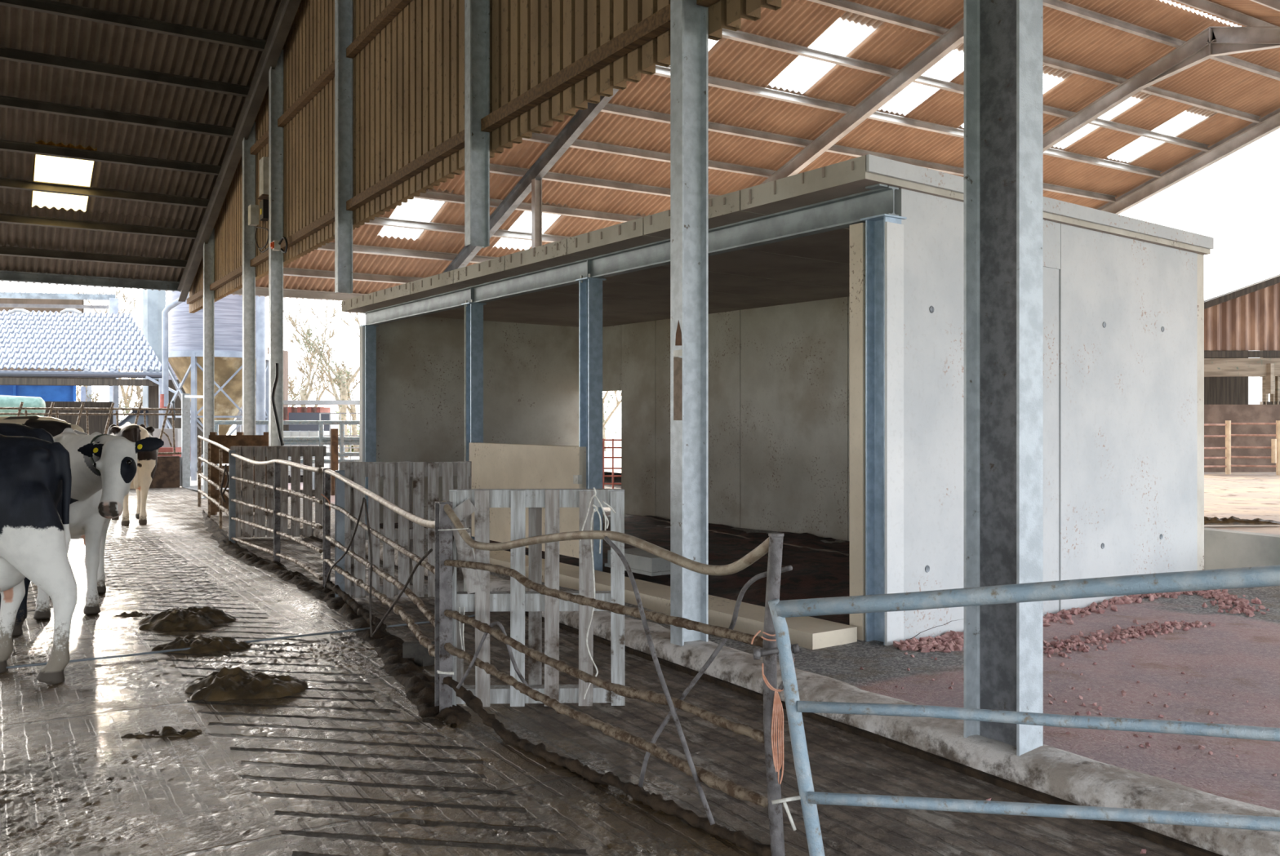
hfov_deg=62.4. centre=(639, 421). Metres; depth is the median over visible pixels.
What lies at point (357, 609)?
fence rail
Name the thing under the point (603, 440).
gate
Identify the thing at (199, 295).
rail
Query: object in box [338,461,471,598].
wooden pallet
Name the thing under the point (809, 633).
concrete curb
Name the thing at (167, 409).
barrier
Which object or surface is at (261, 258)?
rail
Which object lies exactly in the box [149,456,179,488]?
wall
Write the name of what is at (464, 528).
twine
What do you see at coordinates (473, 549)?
twine
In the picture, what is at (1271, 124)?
rafter
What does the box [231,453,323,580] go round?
bent hurdle
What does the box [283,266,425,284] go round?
purlin
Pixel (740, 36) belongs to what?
purlin
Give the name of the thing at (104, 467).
cow
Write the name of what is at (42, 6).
purlin
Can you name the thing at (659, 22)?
horizontal beam
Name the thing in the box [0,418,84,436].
cow
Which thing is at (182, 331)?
silo
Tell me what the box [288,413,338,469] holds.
tank
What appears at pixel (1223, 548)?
wall
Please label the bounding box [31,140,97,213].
skylight
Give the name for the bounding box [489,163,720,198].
purlin
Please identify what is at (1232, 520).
muck scraping
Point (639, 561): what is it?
concrete block
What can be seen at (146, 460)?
cow
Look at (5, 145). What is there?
purlin
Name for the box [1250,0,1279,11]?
purlin
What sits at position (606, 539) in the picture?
bar
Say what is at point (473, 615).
steel cable
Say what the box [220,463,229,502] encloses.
twine
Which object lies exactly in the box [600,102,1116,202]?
purlin
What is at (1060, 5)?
purlin
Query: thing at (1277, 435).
gate
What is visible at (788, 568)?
bar
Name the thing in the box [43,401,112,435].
wall
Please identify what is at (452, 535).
twine
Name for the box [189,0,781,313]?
wall partition
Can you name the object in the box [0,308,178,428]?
shed
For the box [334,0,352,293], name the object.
column
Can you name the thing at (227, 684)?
heap
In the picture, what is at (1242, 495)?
yard
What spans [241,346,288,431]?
shed
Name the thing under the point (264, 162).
electrical box
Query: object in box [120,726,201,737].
heap
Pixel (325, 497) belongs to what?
twine
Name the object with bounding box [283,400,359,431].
crate stack
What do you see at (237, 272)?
rail
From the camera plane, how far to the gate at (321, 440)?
21.96 m
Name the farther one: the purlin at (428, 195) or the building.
the building
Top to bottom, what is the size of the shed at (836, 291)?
3.555 m
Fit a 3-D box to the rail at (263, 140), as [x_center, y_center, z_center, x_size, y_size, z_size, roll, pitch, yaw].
[-6.139,-4.625,17.298,0.085,0.110,1.860,0,0,-32]
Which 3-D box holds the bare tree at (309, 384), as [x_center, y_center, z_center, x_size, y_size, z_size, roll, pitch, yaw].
[-14.605,-1.466,47.979,2.697,6.060,3.471,0,0,-32]
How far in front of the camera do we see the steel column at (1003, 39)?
4.64 m
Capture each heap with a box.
[113,611,149,617]
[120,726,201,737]
[137,606,235,631]
[151,634,252,654]
[183,666,307,702]
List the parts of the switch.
knob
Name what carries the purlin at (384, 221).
on the rafter at (953, 37)
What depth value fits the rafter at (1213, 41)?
20.74 m
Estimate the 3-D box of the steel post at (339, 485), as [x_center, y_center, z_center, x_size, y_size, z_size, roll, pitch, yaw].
[-2.597,0.996,9.139,0.070,1.148,0.050,0,0,-32]
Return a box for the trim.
[307,536,1222,855]
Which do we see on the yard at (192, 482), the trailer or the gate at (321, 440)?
the trailer
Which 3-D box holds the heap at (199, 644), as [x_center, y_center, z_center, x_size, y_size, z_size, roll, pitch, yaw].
[-2.990,1.518,7.250,0.631,0.083,0.429,0,0,14]
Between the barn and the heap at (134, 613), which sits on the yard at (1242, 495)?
the barn
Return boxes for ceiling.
[0,0,1279,301]
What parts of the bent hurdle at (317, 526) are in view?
rail, rail, rail, rail, rail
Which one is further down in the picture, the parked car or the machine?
the machine
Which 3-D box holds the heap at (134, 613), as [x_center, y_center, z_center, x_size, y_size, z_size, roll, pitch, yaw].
[-4.058,1.542,8.444,0.297,0.037,0.107,0,0,5]
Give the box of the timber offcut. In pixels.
[402,641,435,666]
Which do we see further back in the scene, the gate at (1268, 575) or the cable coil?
the cable coil
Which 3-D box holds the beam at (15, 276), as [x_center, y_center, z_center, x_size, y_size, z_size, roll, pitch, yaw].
[-19.228,-3.050,18.402,21.000,0.200,0.090,0,0,-32]
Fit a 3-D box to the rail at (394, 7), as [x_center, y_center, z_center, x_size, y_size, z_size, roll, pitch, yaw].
[-2.569,-4.625,11.528,0.085,0.110,4.110,0,0,-32]
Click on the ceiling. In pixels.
(1067, 37)
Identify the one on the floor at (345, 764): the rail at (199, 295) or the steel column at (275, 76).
the steel column at (275, 76)
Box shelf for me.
[257,194,268,199]
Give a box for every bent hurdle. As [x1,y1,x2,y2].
[197,435,231,528]
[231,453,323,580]
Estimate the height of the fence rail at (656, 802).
1.153 m
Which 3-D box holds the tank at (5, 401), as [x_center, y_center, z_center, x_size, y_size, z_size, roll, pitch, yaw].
[-18.398,-0.433,30.249,2.430,0.786,0.660,0,0,-12]
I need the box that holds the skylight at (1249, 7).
[1167,0,1279,26]
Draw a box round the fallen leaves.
[859,589,1276,854]
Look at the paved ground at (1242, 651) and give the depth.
6.25 m
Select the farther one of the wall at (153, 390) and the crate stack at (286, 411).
the wall at (153, 390)
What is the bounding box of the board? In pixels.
[1097,107,1279,209]
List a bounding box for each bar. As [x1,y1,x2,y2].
[324,497,364,588]
[364,498,372,637]
[372,548,432,635]
[456,621,530,688]
[603,536,715,826]
[638,565,792,787]
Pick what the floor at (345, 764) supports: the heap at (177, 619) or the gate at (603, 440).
the heap at (177, 619)
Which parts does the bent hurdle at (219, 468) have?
rail, rail, rail, rail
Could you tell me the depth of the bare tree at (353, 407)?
49.60 m
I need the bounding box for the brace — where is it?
[184,395,203,398]
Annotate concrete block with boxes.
[604,547,670,576]
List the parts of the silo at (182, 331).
leg, leg, leg, leg, leg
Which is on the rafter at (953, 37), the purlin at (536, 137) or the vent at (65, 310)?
the purlin at (536, 137)
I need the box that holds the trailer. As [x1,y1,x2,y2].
[0,385,75,401]
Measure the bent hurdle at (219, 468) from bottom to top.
1.293 m
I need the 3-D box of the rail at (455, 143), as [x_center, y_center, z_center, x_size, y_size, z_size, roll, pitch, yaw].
[-2.569,-2.705,11.528,0.085,0.110,4.110,0,0,-32]
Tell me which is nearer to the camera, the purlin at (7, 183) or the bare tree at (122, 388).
the purlin at (7, 183)
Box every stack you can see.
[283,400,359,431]
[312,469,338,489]
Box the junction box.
[248,199,268,226]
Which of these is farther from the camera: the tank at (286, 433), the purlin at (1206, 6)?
the tank at (286, 433)
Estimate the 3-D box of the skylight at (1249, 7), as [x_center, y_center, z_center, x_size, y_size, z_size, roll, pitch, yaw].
[10.338,-5.380,11.097,21.600,4.772,14.758,0,0,-32]
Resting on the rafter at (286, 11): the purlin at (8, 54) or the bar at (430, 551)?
the purlin at (8, 54)
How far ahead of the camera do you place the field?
199.02 m
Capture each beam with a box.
[0,270,181,291]
[189,286,366,301]
[480,3,670,132]
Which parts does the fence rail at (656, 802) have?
rail, rail, rail, rail, rail, rail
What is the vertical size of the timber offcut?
0.155 m
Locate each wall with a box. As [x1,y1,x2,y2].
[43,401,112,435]
[148,379,203,472]
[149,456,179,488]
[1204,528,1279,569]
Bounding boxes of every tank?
[0,395,45,417]
[283,431,328,483]
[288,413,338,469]
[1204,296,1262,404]
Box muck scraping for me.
[1204,515,1279,524]
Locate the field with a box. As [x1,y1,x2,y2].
[192,428,621,491]
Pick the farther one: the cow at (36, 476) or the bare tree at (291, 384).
the bare tree at (291, 384)
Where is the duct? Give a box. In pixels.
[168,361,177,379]
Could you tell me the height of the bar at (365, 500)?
0.954 m
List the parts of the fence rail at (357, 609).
rail, rail, rail, rail, rail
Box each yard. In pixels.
[179,432,621,487]
[351,438,1279,535]
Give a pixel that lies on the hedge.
(348, 432)
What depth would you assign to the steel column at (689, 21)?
6.76 m
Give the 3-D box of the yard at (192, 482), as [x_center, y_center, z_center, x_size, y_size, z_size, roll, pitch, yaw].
[-45.035,1.610,80.074,120.000,0.001,130.000,0,0,-32]
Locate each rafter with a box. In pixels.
[177,0,301,302]
[443,88,619,272]
[760,17,964,184]
[1043,26,1279,151]
[1100,111,1279,214]
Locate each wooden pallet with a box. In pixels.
[230,445,326,537]
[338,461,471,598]
[448,488,625,706]
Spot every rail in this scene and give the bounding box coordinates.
[186,288,203,304]
[209,265,242,290]
[250,128,268,155]
[250,248,268,266]
[277,60,334,127]
[280,208,334,250]
[320,467,435,657]
[346,0,411,58]
[346,129,464,210]
[438,500,771,855]
[696,0,719,7]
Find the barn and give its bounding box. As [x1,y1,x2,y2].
[1204,274,1279,472]
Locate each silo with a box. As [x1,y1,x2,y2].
[142,288,165,407]
[160,290,268,480]
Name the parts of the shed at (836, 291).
post, post, post, lintel panel, beam plate, post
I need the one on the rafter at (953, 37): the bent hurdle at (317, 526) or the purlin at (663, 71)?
the purlin at (663, 71)
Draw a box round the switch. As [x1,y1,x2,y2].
[270,236,288,253]
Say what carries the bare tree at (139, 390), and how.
on the yard at (192, 482)
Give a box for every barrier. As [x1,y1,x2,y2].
[0,400,181,454]
[208,431,268,515]
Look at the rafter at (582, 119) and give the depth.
20.93 m
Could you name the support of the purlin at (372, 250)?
on the rafter at (953, 37)
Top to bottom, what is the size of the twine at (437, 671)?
0.026 m
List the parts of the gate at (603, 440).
rail, rail, rail, rail, rail, rail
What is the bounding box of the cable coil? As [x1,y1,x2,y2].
[254,226,268,253]
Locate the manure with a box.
[202,510,471,726]
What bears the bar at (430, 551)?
attached to the fence rail at (357, 609)
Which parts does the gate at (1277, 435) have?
rail, rail, rail, rail, rail, gate post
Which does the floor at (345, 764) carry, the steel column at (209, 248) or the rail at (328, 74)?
the steel column at (209, 248)
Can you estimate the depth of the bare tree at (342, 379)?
45.39 m
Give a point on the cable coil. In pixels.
(265, 245)
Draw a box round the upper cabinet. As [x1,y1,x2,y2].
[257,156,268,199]
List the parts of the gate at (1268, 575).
rail, rail, rail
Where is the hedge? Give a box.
[120,410,359,452]
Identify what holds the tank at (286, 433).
on the yard at (192, 482)
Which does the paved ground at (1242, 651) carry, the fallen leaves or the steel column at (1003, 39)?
the fallen leaves
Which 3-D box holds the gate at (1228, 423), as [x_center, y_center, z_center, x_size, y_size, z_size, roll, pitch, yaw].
[12.231,0.575,23.288,1.714,1.190,0.108,0,0,-8]
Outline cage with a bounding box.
[319,413,359,468]
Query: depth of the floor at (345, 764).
4.84 m
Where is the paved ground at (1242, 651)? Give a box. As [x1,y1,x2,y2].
[182,473,1279,811]
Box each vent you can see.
[8,308,31,315]
[60,308,81,315]
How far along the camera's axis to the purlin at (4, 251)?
21.93 m
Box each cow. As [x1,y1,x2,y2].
[0,415,71,424]
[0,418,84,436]
[0,422,54,636]
[0,434,77,684]
[33,427,164,619]
[106,422,157,525]
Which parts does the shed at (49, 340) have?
post, post, post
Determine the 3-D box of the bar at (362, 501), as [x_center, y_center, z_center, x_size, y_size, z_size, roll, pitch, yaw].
[-2.415,1.024,8.577,0.015,0.945,1.997,0,0,-24]
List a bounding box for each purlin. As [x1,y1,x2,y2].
[0,0,266,51]
[0,46,250,97]
[0,95,235,137]
[0,139,222,175]
[0,177,209,208]
[0,213,198,239]
[0,245,187,268]
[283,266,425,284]
[315,242,497,262]
[364,217,571,242]
[413,191,643,222]
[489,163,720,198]
[522,132,776,177]
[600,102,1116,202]
[653,65,1161,177]
[722,28,1209,151]
[807,0,1261,123]
[1043,0,1279,80]
[1173,0,1279,26]
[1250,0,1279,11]
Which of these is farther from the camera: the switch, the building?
the building
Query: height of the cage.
1.824 m
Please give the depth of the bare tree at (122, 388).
58.12 m
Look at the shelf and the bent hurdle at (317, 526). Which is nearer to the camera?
the bent hurdle at (317, 526)
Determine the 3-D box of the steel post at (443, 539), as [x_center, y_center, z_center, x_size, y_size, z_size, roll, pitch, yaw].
[-1.046,0.999,5.624,0.070,1.143,0.075,0,0,-32]
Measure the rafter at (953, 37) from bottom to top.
4.874 m
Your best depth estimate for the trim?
4.79 m
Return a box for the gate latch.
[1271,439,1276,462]
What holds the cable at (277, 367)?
attached to the steel column at (275, 76)
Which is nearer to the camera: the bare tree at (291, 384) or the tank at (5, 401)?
the tank at (5, 401)
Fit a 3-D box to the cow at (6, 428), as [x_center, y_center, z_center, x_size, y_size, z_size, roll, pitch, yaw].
[-5.465,0.763,7.297,2.666,1.583,0.764,0,0,-8]
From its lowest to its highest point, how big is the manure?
0.101 m
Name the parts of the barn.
post, beam post, post, post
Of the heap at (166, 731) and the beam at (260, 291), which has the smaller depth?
the heap at (166, 731)
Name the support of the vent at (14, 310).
attached to the shed at (49, 340)
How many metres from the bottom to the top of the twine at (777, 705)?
0.548 m
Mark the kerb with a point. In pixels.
(1068, 776)
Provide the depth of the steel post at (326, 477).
9.56 m
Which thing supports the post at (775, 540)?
on the floor at (345, 764)
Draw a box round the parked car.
[118,407,148,427]
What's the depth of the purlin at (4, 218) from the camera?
20.77 m
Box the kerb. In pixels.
[288,517,1279,855]
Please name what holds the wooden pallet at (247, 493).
on the floor at (345, 764)
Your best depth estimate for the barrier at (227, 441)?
17.48 m
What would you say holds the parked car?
on the yard at (192, 482)
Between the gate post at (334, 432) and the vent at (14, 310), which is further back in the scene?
the vent at (14, 310)
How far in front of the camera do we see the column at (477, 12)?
9.69 m
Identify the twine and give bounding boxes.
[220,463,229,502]
[320,493,330,511]
[436,670,453,675]
[438,528,468,651]
[452,535,453,576]
[463,532,475,591]
[579,487,615,699]
[751,630,794,784]
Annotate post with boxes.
[181,393,190,487]
[228,450,235,543]
[273,462,279,563]
[323,467,330,586]
[330,428,337,495]
[334,470,344,597]
[435,501,452,712]
[531,177,542,248]
[762,533,785,855]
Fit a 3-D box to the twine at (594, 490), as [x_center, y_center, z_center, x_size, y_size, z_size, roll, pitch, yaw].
[-0.224,0.909,5.580,0.192,1.122,0.009,0,0,0]
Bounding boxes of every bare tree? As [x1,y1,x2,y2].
[75,386,101,401]
[77,287,142,412]
[119,377,142,421]
[283,298,365,457]
[284,324,354,407]
[288,373,318,407]
[316,357,359,452]
[602,391,621,451]
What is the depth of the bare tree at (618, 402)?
41.88 m
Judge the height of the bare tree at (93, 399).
3.683 m
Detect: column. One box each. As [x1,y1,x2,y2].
[201,228,214,498]
[242,121,255,489]
[266,48,283,521]
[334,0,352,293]
[464,0,489,248]
[670,0,708,646]
[964,0,1043,756]
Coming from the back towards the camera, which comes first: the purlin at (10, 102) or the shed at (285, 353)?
the shed at (285, 353)
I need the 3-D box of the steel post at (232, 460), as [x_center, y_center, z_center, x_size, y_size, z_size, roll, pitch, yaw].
[-5.189,0.968,13.443,0.070,1.205,0.060,0,0,-32]
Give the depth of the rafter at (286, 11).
18.04 m
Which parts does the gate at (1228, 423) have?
rail, rail, rail, rail, rail, gate post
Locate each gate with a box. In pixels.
[214,420,359,489]
[602,439,621,488]
[753,564,1279,855]
[1204,420,1231,474]
[1231,420,1279,475]
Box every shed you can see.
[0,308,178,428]
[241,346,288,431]
[341,154,1213,645]
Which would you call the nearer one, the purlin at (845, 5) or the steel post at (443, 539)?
the steel post at (443, 539)
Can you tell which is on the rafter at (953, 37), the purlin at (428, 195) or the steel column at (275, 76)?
the purlin at (428, 195)
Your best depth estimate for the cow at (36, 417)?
12.62 m
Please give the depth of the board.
26.14 m
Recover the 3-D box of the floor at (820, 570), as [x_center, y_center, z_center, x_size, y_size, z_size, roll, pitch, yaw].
[0.459,1.470,12.635,4.473,0.172,10.223,0,0,-37]
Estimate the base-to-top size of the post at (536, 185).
6.376 m
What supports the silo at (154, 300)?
on the yard at (192, 482)
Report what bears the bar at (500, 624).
attached to the fence rail at (656, 802)
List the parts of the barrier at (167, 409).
rail, rail, rail, release lever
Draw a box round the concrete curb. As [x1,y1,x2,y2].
[473,548,857,649]
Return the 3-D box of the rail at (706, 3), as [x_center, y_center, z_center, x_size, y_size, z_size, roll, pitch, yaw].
[1.042,-2.705,5.690,0.085,0.110,2.460,0,0,-32]
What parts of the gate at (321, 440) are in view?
rail, rail, rail, rail, rail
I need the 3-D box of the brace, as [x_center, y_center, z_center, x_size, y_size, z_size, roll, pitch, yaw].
[-10.080,-0.564,23.973,0.060,0.115,2.204,0,0,-34]
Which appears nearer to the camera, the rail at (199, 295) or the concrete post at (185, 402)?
the rail at (199, 295)
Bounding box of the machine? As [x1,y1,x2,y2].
[152,428,181,486]
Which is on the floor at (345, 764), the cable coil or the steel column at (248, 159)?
the steel column at (248, 159)
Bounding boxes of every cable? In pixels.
[6,614,475,669]
[271,363,284,445]
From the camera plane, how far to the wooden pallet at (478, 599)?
5.68 m
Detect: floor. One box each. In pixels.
[0,487,1191,855]
[379,511,964,639]
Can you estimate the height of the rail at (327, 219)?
0.110 m
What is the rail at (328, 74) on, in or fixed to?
attached to the wall partition at (408, 81)
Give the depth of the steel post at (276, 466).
11.27 m

